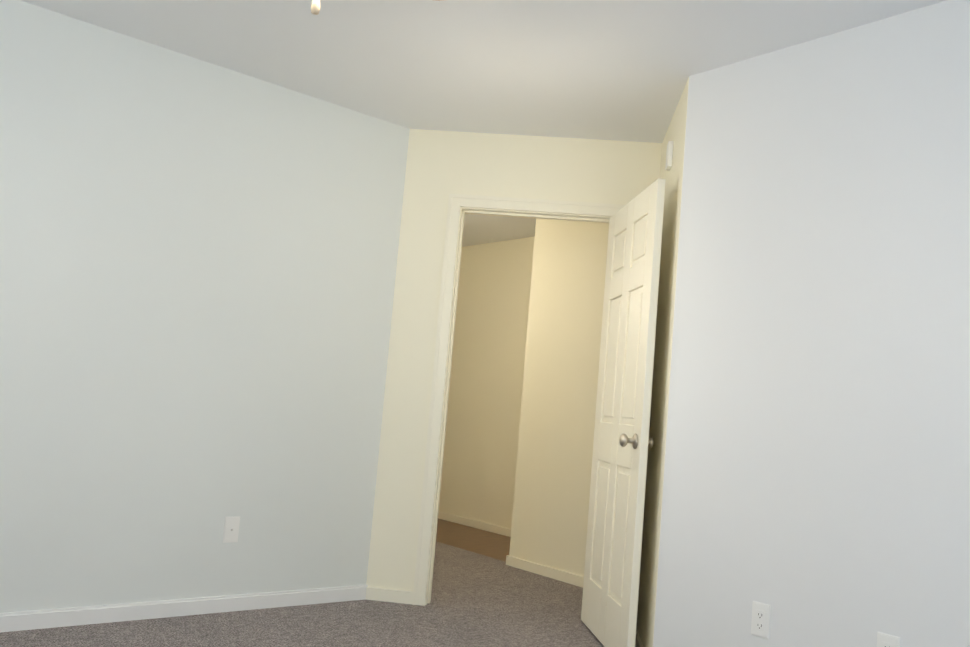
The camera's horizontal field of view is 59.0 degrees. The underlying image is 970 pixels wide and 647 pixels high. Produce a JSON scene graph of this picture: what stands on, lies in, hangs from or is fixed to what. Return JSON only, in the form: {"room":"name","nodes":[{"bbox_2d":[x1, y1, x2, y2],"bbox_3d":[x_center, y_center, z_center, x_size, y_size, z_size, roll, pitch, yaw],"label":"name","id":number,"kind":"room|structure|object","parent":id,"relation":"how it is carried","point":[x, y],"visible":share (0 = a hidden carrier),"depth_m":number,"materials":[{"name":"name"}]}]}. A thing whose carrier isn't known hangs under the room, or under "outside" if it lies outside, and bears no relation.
{"room":"empty bedroom","nodes":[
{"label":"empty bedroom","id":0,"kind":"room"},
{"bbox_2d":[0,0,409,612],"bbox_3d":[-1.915,-0.050,3.344,3.770,2.440,0.120,9,-7,-39],"label":"wall","id":1,"kind":"structure","parent":0,"point":[198,262],"depth_m":3.75,"materials":[{"name":"white paint"}]},
{"bbox_2d":[0,585,367,631],"bbox_3d":[-1.958,1.126,3.190,3.567,0.070,0.013,9,-7,-39],"label":"baseboard","id":2,"kind":"structure","parent":1,"relation":"attached to","point":[46,618],"depth_m":3.69,"materials":[{"name":"white paint"}]},
{"bbox_2d":[222,516,239,542],"bbox_3d":[-1.144,0.931,3.873,0.070,0.115,0.012,9,-7,-39],"label":"outlet","id":3,"kind":"object","parent":1,"relation":"attached to","point":[231,529],"visible":1,"depth_m":3.87,"materials":[{"name":"white plastic"}]},
{"bbox_2d":[0,541,603,646],"bbox_3d":[-1.233,1.264,3.352,5.155,0.050,8.320,9,-7,-39],"label":"floor carpet","id":4,"kind":"object","parent":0,"point":[478,600],"visible":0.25,"depth_m":3.88,"materials":[{"name":"grey carpet"}]},
{"bbox_2d":[436,518,510,561],"bbox_3d":[0.484,1.683,6.150,1.115,0.050,6.200,9,-7,-39],"label":"floor","id":5,"kind":"structure","parent":0,"point":[482,542],"depth_m":6.53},
{"bbox_2d":[20,0,945,246],"bbox_3d":[-0.597,-1.135,3.946,6.270,0.050,8.320,9,-7,-39],"label":"ceiling","id":6,"kind":"structure","parent":0,"point":[409,64],"depth_m":3.49,"materials":[{"name":"paint"}]},
{"bbox_2d":[311,0,439,14],"bbox_3d":[-0.341,-0.968,1.875,1.178,0.640,1.193,9,-7,-39],"label":"fan","id":7,"kind":"object","parent":6,"relation":"hanging from","point":[315,7],"visible":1,"depth_m":1.80,"materials":[{"name":"white"}]},
{"bbox_2d":[439,236,534,528],"bbox_3d":[0.889,0.497,6.519,0.330,2.440,6.200,9,-7,-39],"label":"wall","id":8,"kind":"structure","parent":0,"point":[484,410],"depth_m":7.31,"materials":[{"name":"beige paint"}]},
{"bbox_2d":[366,129,661,591],"bbox_3d":[0.136,0.231,4.440,1.375,2.440,0.120,4,-6,5],"label":"wall","id":9,"kind":"structure","parent":0,"point":[441,166],"depth_m":4.45,"materials":[{"name":"beige paint"}]},
{"bbox_2d":[412,194,624,605],"bbox_3d":[0.202,0.406,4.416,0.948,2.098,0.162,4,-6,5],"label":"door frame","id":10,"kind":"structure","parent":9,"relation":"attached to","point":[460,206],"depth_m":4.42,"materials":[{"name":"beige paint"}]},
{"bbox_2d":[581,178,665,646],"bbox_3d":[0.616,0.423,3.913,0.035,2.014,0.800,5,-6,-6],"label":"door leaf","id":11,"kind":"structure","parent":9,"relation":"in","point":[615,524],"depth_m":3.80,"materials":[{"name":"beige paint"}]},
{"bbox_2d":[619,433,652,448],"bbox_3d":[0.630,0.490,3.570,0.140,0.064,0.064,5,-6,-6],"label":"door knob","id":12,"kind":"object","parent":11,"relation":"attached to","point":[624,440],"depth_m":3.55,"materials":[{"name":"silver metal"}]},
{"bbox_2d":[509,218,608,576],"bbox_3d":[1.223,0.343,4.642,0.120,2.440,2.882,9,-7,-39],"label":"wall","id":13,"kind":"structure","parent":0,"point":[555,451],"depth_m":5.43,"materials":[{"name":"beige paint"}]},
{"bbox_2d":[636,77,688,646],"bbox_3d":[0.843,0.241,3.934,0.120,2.440,1.009,4,-6,5],"label":"wall","id":14,"kind":"structure","parent":0,"point":[675,134],"depth_m":3.71,"materials":[{"name":"beige paint"}]},
{"bbox_2d":[635,629,642,646],"bbox_3d":[0.629,1.403,3.729,0.518,0.060,0.643,9,-7,-39],"label":"baseboard","id":15,"kind":"structure","parent":14,"relation":"attached to","point":[638,643],"depth_m":3.75,"materials":[{"name":"beige paint"}]},
{"bbox_2d":[665,141,672,169],"bbox_3d":[0.851,-0.774,3.958,0.022,0.120,0.070,4,-6,5],"label":"sensor box","id":16,"kind":"object","parent":14,"relation":"attached to","point":[669,155],"visible":1,"depth_m":3.92,"materials":[{"name":"white plastic"}]},
{"bbox_2d":[653,0,969,646],"bbox_3d":[1.730,0.162,2.348,0.120,2.440,2.940,9,-7,-39],"label":"wall","id":17,"kind":"structure","parent":0,"point":[816,487],"depth_m":2.95,"materials":[{"name":"white paint"}]},
{"bbox_2d":[751,601,770,638],"bbox_3d":[0.963,1.036,2.997,0.009,0.115,0.070,9,-7,-39],"label":"electrical outlet","id":18,"kind":"object","parent":17,"relation":"attached to","point":[760,622],"visible":1,"depth_m":2.99,"materials":[{"name":"white plastic"}]},
{"bbox_2d":[877,632,899,646],"bbox_3d":[1.247,1.023,2.656,0.009,0.115,0.070,9,-7,-39],"label":"electrical outlet","id":19,"kind":"object","parent":17,"relation":"attached to","point":[885,640],"visible":1,"depth_m":2.66,"materials":[{"name":"white plastic"}]},
{"bbox_3d":[0.003,0.351,5.785,2.650,2.440,6.200,9,-7,-39],"label":"wall","id":20,"kind":"structure","parent":0,"visible":0},
{"bbox_2d":[438,511,510,536],"bbox_3d":[0.657,1.656,6.295,0.013,0.060,5.960,9,-7,-39],"label":"baseboard","id":21,"kind":"structure","parent":20,"relation":"attached to","point":[441,515],"depth_m":7.17,"materials":[{"name":"beige paint"}]},
{"bbox_2d":[506,555,583,587],"bbox_3d":[1.039,1.517,4.543,0.036,0.060,2.775,9,-7,-39],"label":"baseboard","id":22,"kind":"structure","parent":20,"relation":"attached to","point":[553,573],"depth_m":5.31,"materials":[{"name":"beige paint"}]}
]}

